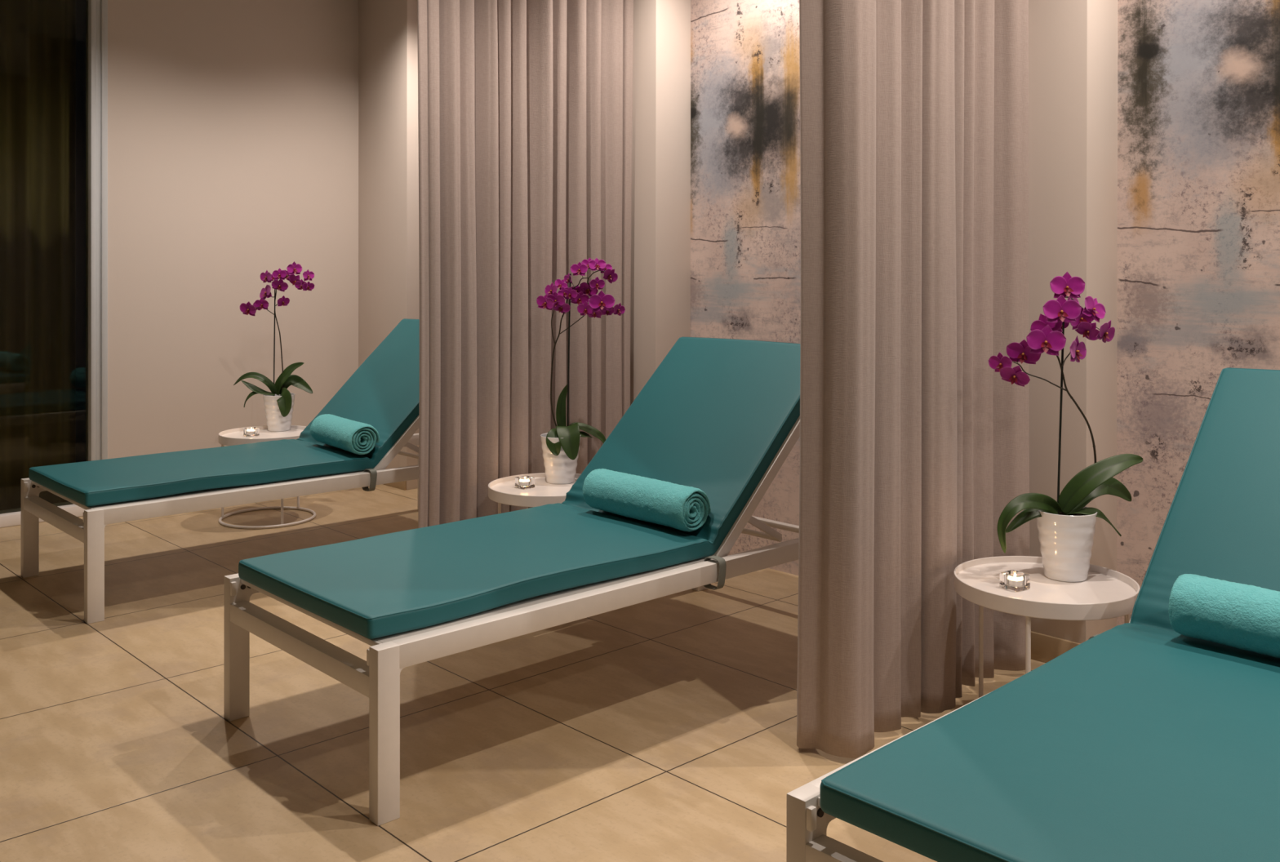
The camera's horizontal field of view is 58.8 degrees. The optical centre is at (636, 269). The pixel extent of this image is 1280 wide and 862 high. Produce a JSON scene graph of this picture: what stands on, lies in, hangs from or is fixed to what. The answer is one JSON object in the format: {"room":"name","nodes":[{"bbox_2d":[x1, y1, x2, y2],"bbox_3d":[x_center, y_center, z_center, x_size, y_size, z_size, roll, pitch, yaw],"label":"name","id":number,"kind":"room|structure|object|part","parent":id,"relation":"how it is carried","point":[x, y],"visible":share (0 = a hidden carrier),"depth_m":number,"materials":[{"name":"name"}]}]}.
{"room":"spa","nodes":[
{"label":"spa","id":0,"kind":"room"},
{"bbox_2d":[107,0,359,458],"bbox_3d":[-1.946,-0.194,5.903,1.608,2.650,0.200,0,0,-43],"label":"wall","id":1,"kind":"structure","parent":0,"point":[233,125],"depth_m":5.65,"materials":[{"name":"paint"}]},
{"bbox_2d":[0,0,107,528],"bbox_3d":[-4.347,-0.191,3.580,5.076,2.650,0.132,0,0,-43],"label":"window","id":2,"kind":"structure","parent":1,"relation":"in","point":[96,11],"depth_m":5.25,"materials":[{"name":"paint"}]},
{"bbox_3d":[-4.349,1.108,3.583,5.076,0.052,0.132,0,0,-43],"label":"sill","id":3,"kind":"part","parent":2,"relation":"part of","materials":[{"name":"white paint"}]},
{"bbox_2d":[358,0,419,489],"bbox_3d":[-1.271,-0.193,6.064,0.205,2.650,0.489,0,0,-43],"label":"wall","id":4,"kind":"structure","parent":0,"point":[388,287],"depth_m":5.95,"materials":[{"name":"paint"}]},
{"bbox_2d":[382,480,406,490],"bbox_3d":[-1.352,1.092,5.993,0.012,0.079,0.489,0,0,-43],"label":"baseboard","id":5,"kind":"structure","parent":4,"relation":"attached to","point":[400,485],"depth_m":5.85,"materials":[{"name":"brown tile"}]},
{"bbox_2d":[0,484,1045,861],"bbox_3d":[-0.814,1.194,0.926,6.783,0.100,10.206,0,0,-43],"label":"floor","id":6,"kind":"structure","parent":0,"point":[663,729],"depth_m":2.83,"materials":[{"name":"beige tile"}]},
{"bbox_2d":[21,319,419,623],"bbox_3d":[-1.375,0.681,4.505,1.745,0.909,0.790,0,0,-43],"label":"sun lounger","id":7,"kind":"object","parent":6,"relation":"on","point":[383,393],"visible":0.83,"depth_m":4.19,"materials":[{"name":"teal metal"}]},
{"bbox_3d":[-2.245,0.955,4.201,0.052,0.360,0.036,0,0,-43],"label":"leg","id":8,"kind":"part","parent":7,"relation":"part of","materials":[{"name":"white metal"}]},
{"bbox_3d":[-1.752,0.957,3.666,0.052,0.360,0.036,0,0,-43],"label":"leg","id":9,"kind":"part","parent":7,"relation":"part of","materials":[{"name":"white metal"}]},
{"bbox_2d":[28,319,419,506],"bbox_3d":[-1.423,0.501,4.463,1.597,0.546,0.660,0,0,-43],"label":"cushion","id":10,"kind":"object","parent":7,"relation":"on","point":[383,393],"depth_m":4.35,"materials":[{"name":"teal fabric"}]},
{"bbox_3d":[-1.623,0.805,4.774,1.648,0.062,0.036,0,0,-43],"label":"rail","id":11,"kind":"part","parent":7,"relation":"part of","materials":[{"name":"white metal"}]},
{"bbox_3d":[-1.130,0.807,4.239,1.648,0.062,0.036,0,0,-43],"label":"rail","id":12,"kind":"part","parent":7,"relation":"part of","materials":[{"name":"white metal"}]},
{"bbox_2d":[310,413,379,454],"bbox_3d":[-1.169,0.656,4.530,0.131,0.120,0.419,0,0,-38],"label":"rolled towel","id":13,"kind":"object","parent":7,"relation":"on","point":[354,437],"visible":1,"depth_m":4.41,"materials":[{"name":"teal fabric"}]},
{"bbox_3d":[-1.041,0.537,4.816,0.543,0.517,0.680,0,0,-43],"label":"backrest frame","id":14,"kind":"part","parent":7,"relation":"part of","materials":[{"name":"white metal"}]},
{"bbox_3d":[-1.002,0.954,5.348,0.052,0.360,0.036,0,0,-43],"label":"leg","id":15,"kind":"part","parent":7,"relation":"part of","materials":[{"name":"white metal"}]},
{"bbox_2d":[218,425,315,528],"bbox_3d":[-1.675,0.936,5.156,0.422,0.395,0.422,0,0,-35],"label":"side table","id":16,"kind":"object","parent":6,"relation":"on","point":[233,437],"visible":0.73,"depth_m":5.13,"materials":[{"name":"white paint"}]},
{"bbox_3d":[-1.875,0.942,5.138,0.011,0.361,0.011,0,0,-20],"label":"leg","id":17,"kind":"part","parent":16,"relation":"part of","materials":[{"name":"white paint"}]},
{"bbox_2d":[243,426,259,436],"bbox_3d":[-1.746,0.737,5.141,0.054,0.036,0.054,0,0,41],"label":"candle holder","id":18,"kind":"object","parent":16,"relation":"on","point":[251,431],"visible":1,"depth_m":5.12,"materials":[{"name":"clear glass"}]},
{"bbox_2d":[218,425,306,445],"bbox_3d":[-1.675,0.757,5.156,0.422,0.037,0.422,0,0,-35],"label":"tray","id":19,"kind":"object","parent":16,"relation":"on","point":[233,437],"depth_m":5.13,"materials":[{"name":"white paint"}]},
{"bbox_2d":[233,261,314,431],"bbox_3d":[-1.694,0.359,5.319,0.356,0.791,0.153,0,0,14],"label":"potted orchid","id":20,"kind":"object","parent":16,"relation":"on","point":[278,404],"visible":1,"depth_m":5.30,"materials":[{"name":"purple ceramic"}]},
{"bbox_3d":[-1.814,0.183,5.301,0.090,0.071,0.014,10,16,12],"label":"flower","id":21,"kind":"part","parent":20,"relation":"part of","materials":[{"name":"purple plant"}]},
{"bbox_3d":[-1.755,0.161,5.314,0.075,0.059,0.012,0,11,11],"label":"flower","id":22,"kind":"part","parent":20,"relation":"part of","materials":[{"name":"purple plant"}]},
{"bbox_3d":[-1.737,0.105,5.317,0.097,0.076,0.018,-23,-28,32],"label":"flower","id":23,"kind":"part","parent":20,"relation":"part of","materials":[{"name":"purple plant"}]},
{"bbox_3d":[-1.731,0.034,5.305,0.077,0.061,0.011,0,0,31],"label":"flower","id":24,"kind":"part","parent":20,"relation":"part of","materials":[{"name":"purple plant"}]},
{"bbox_3d":[-1.676,0.671,5.319,0.145,0.168,0.145,0,0,0],"label":"pot","id":25,"kind":"part","parent":20,"relation":"part of","materials":[{"name":"white ceramic"}]},
{"bbox_3d":[-1.666,0.023,5.296,0.070,0.056,0.010,0,-3,4],"label":"flower","id":26,"kind":"part","parent":20,"relation":"part of","materials":[{"name":"purple plant"}]},
{"bbox_3d":[-1.667,0.073,5.304,0.078,0.061,0.010,15,13,-18],"label":"flower","id":27,"kind":"part","parent":20,"relation":"part of","materials":[{"name":"purple plant"}]},
{"bbox_3d":[-1.621,0.319,5.318,0.155,0.582,0.006,0,0,0],"label":"stem","id":28,"kind":"part","parent":20,"relation":"part of","materials":[{"name":"green plant"}]},
{"bbox_3d":[-1.655,0.150,5.314,0.010,0.052,0.066,19,13,42],"label":"flower","id":29,"kind":"part","parent":20,"relation":"part of","materials":[{"name":"purple plant"}]},
{"bbox_3d":[-1.604,-0.004,5.315,0.009,0.063,0.080,0,0,43],"label":"flower","id":30,"kind":"part","parent":20,"relation":"part of","materials":[{"name":"purple plant"}]},
{"bbox_3d":[-1.594,0.054,5.311,0.080,0.064,0.013,39,24,8],"label":"flower","id":31,"kind":"part","parent":20,"relation":"part of","materials":[{"name":"purple plant"}]},
{"bbox_3d":[-1.566,0.073,5.304,0.067,0.052,0.013,0,14,14],"label":"flower","id":32,"kind":"part","parent":20,"relation":"part of","materials":[{"name":"purple plant"}]},
{"bbox_3d":[-1.536,0.079,5.306,0.060,0.048,0.010,0,14,-36],"label":"flower","id":33,"kind":"part","parent":20,"relation":"part of","materials":[{"name":"purple plant"}]},
{"bbox_3d":[-1.539,0.028,5.316,0.011,0.054,0.067,-9,-5,38],"label":"flower","id":34,"kind":"part","parent":20,"relation":"part of","materials":[{"name":"purple plant"}]},
{"bbox_3d":[-1.560,0.943,4.993,0.011,0.361,0.011,0,0,10],"label":"leg","id":35,"kind":"part","parent":16,"relation":"part of","materials":[{"name":"white paint"}]},
{"bbox_3d":[-1.592,0.942,5.338,0.011,0.361,0.011,0,0,40],"label":"leg","id":36,"kind":"part","parent":16,"relation":"part of","materials":[{"name":"white paint"}]},
{"bbox_2d":[223,337,799,826],"bbox_3d":[-0.149,0.685,3.196,1.745,0.909,0.790,0,0,-43],"label":"sun lounger","id":37,"kind":"object","parent":6,"relation":"on","point":[720,418],"visible":0.92,"depth_m":2.91,"materials":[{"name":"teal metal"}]},
{"bbox_3d":[-1.018,0.959,2.890,0.052,0.360,0.036,0,0,-43],"label":"leg","id":38,"kind":"part","parent":37,"relation":"part of","materials":[{"name":"white metal"}]},
{"bbox_3d":[-0.397,0.810,3.465,1.648,0.062,0.036,0,0,-43],"label":"rail","id":39,"kind":"part","parent":37,"relation":"part of","materials":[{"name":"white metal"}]},
{"bbox_3d":[-0.524,0.961,2.356,0.052,0.360,0.036,0,0,-43],"label":"leg","id":40,"kind":"part","parent":37,"relation":"part of","materials":[{"name":"white metal"}]},
{"bbox_2d":[238,337,799,639],"bbox_3d":[-0.196,0.505,3.154,1.597,0.547,0.659,0,0,-43],"label":"cushion","id":41,"kind":"object","parent":37,"relation":"on","point":[720,418],"depth_m":3.11,"materials":[{"name":"teal fabric"}]},
{"bbox_3d":[0.097,0.811,2.931,1.648,0.062,0.036,0,0,-43],"label":"rail","id":42,"kind":"part","parent":37,"relation":"part of","materials":[{"name":"white metal"}]},
{"bbox_2d":[582,468,711,531],"bbox_3d":[0.020,0.659,3.269,0.127,0.122,0.433,0,0,-42],"label":"rolled towel","id":43,"kind":"object","parent":37,"relation":"on","point":[680,507],"visible":1,"depth_m":3.19,"materials":[{"name":"teal fabric"}]},
{"bbox_3d":[0.223,0.958,4.040,0.052,0.360,0.036,0,0,-43],"label":"leg","id":44,"kind":"part","parent":37,"relation":"part of","materials":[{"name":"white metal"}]},
{"bbox_3d":[0.185,0.541,3.507,0.543,0.517,0.680,0,0,-43],"label":"backrest frame","id":45,"kind":"part","parent":37,"relation":"part of","materials":[{"name":"white metal"}]},
{"bbox_2d":[488,472,580,513],"bbox_3d":[-0.302,0.940,3.928,0.422,0.395,0.422,0,0,-6],"label":"side table","id":46,"kind":"object","parent":6,"relation":"on","point":[503,490],"visible":0.27,"depth_m":3.86,"materials":[{"name":"white paint"}]},
{"bbox_3d":[-0.485,0.947,4.008,0.011,0.361,0.011,0,0,9],"label":"leg","id":47,"kind":"part","parent":46,"relation":"part of","materials":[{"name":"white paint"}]},
{"bbox_2d":[515,475,534,488],"bbox_3d":[-0.390,0.741,3.948,0.054,0.036,0.054,0,0,-43],"label":"candle holder","id":48,"kind":"object","parent":46,"relation":"on","point":[521,482],"visible":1,"depth_m":3.93,"materials":[{"name":"clear glass"}]},
{"bbox_2d":[536,257,625,484],"bbox_3d":[-0.206,0.359,4.033,0.304,0.801,0.151,0,0,13],"label":"potted orchid","id":49,"kind":"object","parent":46,"relation":"on","point":[560,446],"visible":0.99,"depth_m":4.04,"materials":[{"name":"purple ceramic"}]},
{"bbox_3d":[-0.325,0.115,4.036,0.074,0.058,0.012,11,12,24],"label":"flower","id":50,"kind":"part","parent":49,"relation":"part of","materials":[{"name":"purple plant"}]},
{"bbox_3d":[-0.306,0.073,4.059,0.068,0.054,0.009,0,-7,43],"label":"flower","id":51,"kind":"part","parent":49,"relation":"part of","materials":[{"name":"purple plant"}]},
{"bbox_3d":[-0.298,0.194,4.051,0.017,0.151,0.004,0,0,0],"label":"stem","id":52,"kind":"part","parent":49,"relation":"part of","materials":[{"name":"green plant"}]},
{"bbox_3d":[-0.288,0.108,4.025,0.074,0.059,0.012,0,14,14],"label":"flower","id":53,"kind":"part","parent":49,"relation":"part of","materials":[{"name":"purple plant"}]},
{"bbox_3d":[-0.273,0.675,4.053,0.145,0.168,0.145,0,0,0],"label":"pot","id":54,"kind":"part","parent":49,"relation":"part of","materials":[{"name":"white ceramic"}]},
{"bbox_3d":[-0.269,0.055,4.050,0.053,0.041,0.008,30,-5,11],"label":"flower","id":55,"kind":"part","parent":49,"relation":"part of","materials":[{"name":"purple plant"}]},
{"bbox_3d":[-0.268,0.132,4.035,0.068,0.053,0.012,19,21,-15],"label":"flower","id":56,"kind":"part","parent":49,"relation":"part of","materials":[{"name":"purple plant"}]},
{"bbox_3d":[-0.260,0.083,4.038,0.053,0.043,0.007,-21,8,-20],"label":"flower","id":57,"kind":"part","parent":49,"relation":"part of","materials":[{"name":"purple plant"}]},
{"bbox_3d":[-0.245,0.033,4.059,0.008,0.037,0.048,0,0,-38],"label":"flower","id":58,"kind":"part","parent":49,"relation":"part of","materials":[{"name":"purple plant"}]},
{"bbox_3d":[-0.238,0.086,4.038,0.059,0.047,0.008,0,11,14],"label":"flower","id":59,"kind":"part","parent":49,"relation":"part of","materials":[{"name":"purple plant"}]},
{"bbox_3d":[-0.205,0.310,4.057,0.209,0.611,0.016,0,0,0],"label":"stem","id":60,"kind":"part","parent":49,"relation":"part of","materials":[{"name":"green plant"}]},
{"bbox_3d":[-0.216,0.076,4.070,0.053,0.043,0.010,0,-7,14],"label":"flower","id":61,"kind":"part","parent":49,"relation":"part of","materials":[{"name":"purple plant"}]},
{"bbox_3d":[-0.205,-0.001,4.028,0.064,0.051,0.010,0,-7,11],"label":"flower","id":62,"kind":"part","parent":49,"relation":"part of","materials":[{"name":"purple plant"}]},
{"bbox_3d":[-0.204,0.102,4.057,0.071,0.055,0.009,15,10,-18],"label":"flower","id":63,"kind":"part","parent":49,"relation":"part of","materials":[{"name":"purple plant"}]},
{"bbox_3d":[-0.182,0.140,4.038,0.067,0.053,0.007,0,11,18],"label":"flower","id":64,"kind":"part","parent":49,"relation":"part of","materials":[{"name":"purple plant"}]},
{"bbox_3d":[-0.173,0.179,4.051,0.206,0.107,0.004,0,0,0],"label":"stem","id":65,"kind":"part","parent":49,"relation":"part of","materials":[{"name":"green plant"}]},
{"bbox_3d":[-0.172,-0.020,4.059,0.058,0.046,0.009,0,-14,22],"label":"flower","id":66,"kind":"part","parent":49,"relation":"part of","materials":[{"name":"purple plant"}]},
{"bbox_3d":[-0.172,0.069,4.057,0.071,0.056,0.008,20,18,9],"label":"flower","id":67,"kind":"part","parent":49,"relation":"part of","materials":[{"name":"purple plant"}]},
{"bbox_3d":[-0.152,0.154,4.046,0.061,0.049,0.009,0,28,14],"label":"flower","id":68,"kind":"part","parent":49,"relation":"part of","materials":[{"name":"purple plant"}]},
{"bbox_3d":[-0.142,0.050,4.038,0.062,0.047,0.008,0,7,-25],"label":"flower","id":69,"kind":"part","parent":49,"relation":"part of","materials":[{"name":"purple plant"}]},
{"bbox_3d":[-0.142,-0.018,4.050,0.064,0.050,0.009,0,-14,-11],"label":"flower","id":70,"kind":"part","parent":49,"relation":"part of","materials":[{"name":"purple plant"}]},
{"bbox_3d":[-0.125,0.113,4.016,0.095,0.075,0.012,0,0,-7],"label":"flower","id":71,"kind":"part","parent":49,"relation":"part of","materials":[{"name":"purple plant"}]},
{"bbox_3d":[-0.114,-0.005,4.069,0.055,0.042,0.010,0,-14,-29],"label":"flower","id":72,"kind":"part","parent":49,"relation":"part of","materials":[{"name":"purple plant"}]},
{"bbox_3d":[-0.105,0.145,4.048,0.058,0.046,0.008,0,28,-29],"label":"flower","id":73,"kind":"part","parent":49,"relation":"part of","materials":[{"name":"purple plant"}]},
{"bbox_3d":[-0.093,0.021,4.038,0.065,0.051,0.010,36,-6,-35],"label":"flower","id":74,"kind":"part","parent":49,"relation":"part of","materials":[{"name":"purple plant"}]},
{"bbox_3d":[-0.065,0.142,4.050,0.058,0.047,0.010,14,-2,-44],"label":"flower","id":75,"kind":"part","parent":49,"relation":"part of","materials":[{"name":"purple plant"}]},
{"bbox_2d":[786,367,1279,861],"bbox_3d":[1.115,0.690,2.011,1.761,0.908,0.790,0,0,-43],"label":"sun lounger","id":76,"kind":"object","parent":6,"relation":"on","point":[1144,740],"visible":0.96,"depth_m":1.75,"materials":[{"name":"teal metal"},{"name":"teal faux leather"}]},
{"bbox_3d":[0.254,0.964,1.703,0.052,0.360,0.036,0,0,-43],"label":"leg","id":77,"kind":"part","parent":76,"relation":"part of","materials":[{"name":"white metal"}]},
{"bbox_3d":[0.871,0.814,2.283,1.648,0.062,0.036,0,0,-43],"label":"rail","id":78,"kind":"part","parent":76,"relation":"part of","materials":[{"name":"white metal"}]},
{"bbox_2d":[1168,573,1279,657],"bbox_3d":[1.227,0.665,2.108,0.128,0.122,0.432,0,0,-43],"label":"rolled towel","id":79,"kind":"object","parent":76,"relation":"on","point":[1242,616],"visible":1,"depth_m":2.15,"materials":[{"name":"teal fabric"}]},
{"bbox_2d":[953,555,1140,697],"bbox_3d":[0.985,0.945,2.746,0.422,0.395,0.422,0,0,30],"label":"side table","id":80,"kind":"object","parent":6,"relation":"on","point":[1106,593],"visible":0.52,"depth_m":2.69,"materials":[{"name":"white paint"}]},
{"bbox_3d":[0.884,0.951,2.919,0.012,0.361,0.012,0,0,30],"label":"leg","id":81,"kind":"part","parent":80,"relation":"part of","materials":[{"name":"white metal"}]},
{"bbox_2d":[999,569,1030,591],"bbox_3d":[0.904,0.746,2.719,0.054,0.036,0.054,0,0,-35],"label":"candle holder","id":82,"kind":"object","parent":80,"relation":"on","point":[1007,580],"visible":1,"depth_m":2.70,"materials":[{"name":"clear glass"}]},
{"bbox_3d":[0.886,0.952,2.572,0.011,0.361,0.011,0,0,-15],"label":"leg","id":83,"kind":"part","parent":80,"relation":"part of","materials":[{"name":"white paint"}]},
{"bbox_2d":[953,555,1140,620],"bbox_3d":[0.985,0.765,2.745,0.422,0.037,0.422,0,0,30],"label":"tray","id":84,"kind":"object","parent":80,"relation":"on","point":[1106,593],"depth_m":2.69,"materials":[{"name":"white paint"}]},
{"bbox_2d":[988,271,1142,582],"bbox_3d":[1.060,0.385,2.814,0.375,0.758,0.145,0,0,-15],"label":"potted orchid","id":85,"kind":"object","parent":80,"relation":"on","point":[1066,528],"visible":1,"depth_m":2.79,"materials":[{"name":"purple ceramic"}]},
{"bbox_3d":[0.903,0.232,2.818,0.012,0.054,0.066,-9,6,-39],"label":"flower","id":86,"kind":"part","parent":85,"relation":"part of","materials":[{"name":"purple plant"}]},
{"bbox_3d":[0.928,0.259,2.788,0.074,0.058,0.011,19,36,18],"label":"flower","id":87,"kind":"part","parent":85,"relation":"part of","materials":[{"name":"purple plant"}]},
{"bbox_3d":[0.953,0.203,2.799,0.083,0.065,0.013,10,22,22],"label":"flower","id":88,"kind":"part","parent":85,"relation":"part of","materials":[{"name":"purple plant"}]},
{"bbox_3d":[0.997,0.265,2.807,0.130,0.073,0.011,0,0,3],"label":"stem","id":89,"kind":"part","parent":85,"relation":"part of","materials":[{"name":"green plant"}]},
{"bbox_3d":[0.997,0.173,2.770,0.094,0.076,0.013,0,0,7],"label":"flower","id":90,"kind":"part","parent":85,"relation":"part of","materials":[{"name":"purple plant"}]},
{"bbox_3d":[1.013,0.138,2.814,0.079,0.062,0.012,-23,-7,28],"label":"flower","id":91,"kind":"part","parent":85,"relation":"part of","materials":[{"name":"purple plant"}]},
{"bbox_3d":[1.049,0.135,2.812,0.051,0.041,0.010,0,21,-29],"label":"flower","id":92,"kind":"part","parent":85,"relation":"part of","materials":[{"name":"purple plant"}]},
{"bbox_3d":[1.034,0.097,2.764,0.090,0.070,0.016,0,-3,6],"label":"flower","id":93,"kind":"part","parent":85,"relation":"part of","materials":[{"name":"purple plant"}]},
{"bbox_3d":[1.062,0.225,2.811,0.025,0.033,0.004,0,0,-22],"label":"stem","id":94,"kind":"part","parent":85,"relation":"part of","materials":[{"name":"green plant"}]},
{"bbox_3d":[1.063,0.680,2.816,0.145,0.168,0.145,0,0,0],"label":"pot","id":95,"kind":"part","parent":85,"relation":"part of","materials":[{"name":"white ceramic"}]},
{"bbox_3d":[1.053,0.039,2.780,0.085,0.066,0.012,0,0,2],"label":"flower","id":96,"kind":"part","parent":85,"relation":"part of","materials":[{"name":"purple plant"}]},
{"bbox_3d":[1.083,0.085,2.829,0.064,0.051,0.011,0,-7,-43],"label":"flower","id":97,"kind":"part","parent":85,"relation":"part of","materials":[{"name":"purple plant"}]},
{"bbox_3d":[1.078,0.345,2.825,0.137,0.553,0.046,0,0,0],"label":"stem","id":98,"kind":"part","parent":85,"relation":"part of","materials":[{"name":"green plant"}]},
{"bbox_3d":[1.081,0.198,2.793,0.084,0.067,0.012,0,0,-42],"label":"flower","id":99,"kind":"part","parent":85,"relation":"part of","materials":[{"name":"purple plant"}]},
{"bbox_3d":[1.095,0.117,2.799,0.074,0.058,0.014,-15,17,-10],"label":"flower","id":100,"kind":"part","parent":85,"relation":"part of","materials":[{"name":"purple plant"}]},
{"bbox_3d":[1.113,0.150,2.794,0.064,0.050,0.013,34,34,-8],"label":"flower","id":101,"kind":"part","parent":85,"relation":"part of","materials":[{"name":"purple plant"}]},
{"bbox_3d":[1.130,0.095,2.808,0.076,0.061,0.013,30,-25,-15],"label":"flower","id":102,"kind":"part","parent":85,"relation":"part of","materials":[{"name":"purple plant"}]},
{"bbox_3d":[1.158,0.152,2.802,0.075,0.057,0.010,25,2,-40],"label":"flower","id":103,"kind":"part","parent":85,"relation":"part of","materials":[{"name":"purple plant"}]},
{"bbox_3d":[1.185,0.952,2.747,0.011,0.361,0.011,0,0,15],"label":"leg","id":104,"kind":"part","parent":80,"relation":"part of","materials":[{"name":"white paint"}]},
{"bbox_2d":[630,0,1117,643],"bbox_3d":[0.580,-0.187,4.097,0.205,2.650,2.239,0,0,-43],"label":"wall","id":105,"kind":"structure","parent":0,"point":[1073,44],"depth_m":3.31,"materials":[{"name":"paint"}]},
{"bbox_2d":[1031,631,1080,662],"bbox_3d":[1.099,1.101,3.388,0.012,0.079,0.489,0,0,-43],"label":"baseboard","id":106,"kind":"structure","parent":105,"relation":"attached to","point":[1045,648],"depth_m":3.28,"materials":[{"name":"beige wood"}]},
{"bbox_3d":[-0.811,-1.556,0.920,6.783,0.100,10.206,0,0,-43],"label":"ceiling","id":107,"kind":"structure","parent":0,"visible":0},
{"bbox_2d":[0,0,75,510],"bbox_3d":[-3.273,-0.188,4.882,1.633,2.600,0.080,0,0,-43],"label":"window","id":108,"kind":"structure","parent":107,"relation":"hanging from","point":[37,37],"depth_m":5.32,"materials":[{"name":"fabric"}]},
{"bbox_2d":[417,0,633,528],"bbox_3d":[-0.431,-0.193,4.211,1.109,2.641,0.131,0,0,-42],"label":"curtain","id":109,"kind":"object","parent":107,"relation":"hanging from","point":[525,107],"visible":0.8,"depth_m":4.16,"materials":[{"name":"beige fabric"}]},
{"bbox_2d":[796,0,1029,758],"bbox_3d":[0.761,-0.189,2.944,1.109,2.639,0.159,0,0,-42],"label":"curtain","id":110,"kind":"object","parent":107,"relation":"hanging from","point":[914,113],"visible":0.89,"depth_m":2.85,"materials":[{"name":"beige fabric"}]},
{"bbox_3d":[1.861,-0.182,2.958,0.100,2.650,9.306,0,0,-43],"label":"wall","id":111,"kind":"structure","parent":0,"visible":0},
{"bbox_2d":[690,0,800,575],"bbox_3d":[0.652,-0.187,4.164,0.008,2.650,1.259,0,0,-43],"label":"wall mural","id":112,"kind":"object","parent":111,"relation":"attached to","point":[745,175],"visible":0.11,"depth_m":4.39,"materials":[{"name":"paint"}]},
{"bbox_2d":[1116,0,1279,625],"bbox_3d":[1.851,-0.182,2.890,0.008,2.650,1.261,0,0,-43],"label":"wall mural","id":113,"kind":"object","parent":111,"relation":"attached to","point":[1198,81],"visible":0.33,"depth_m":3.21,"materials":[{"name":"paint"}]}
]}

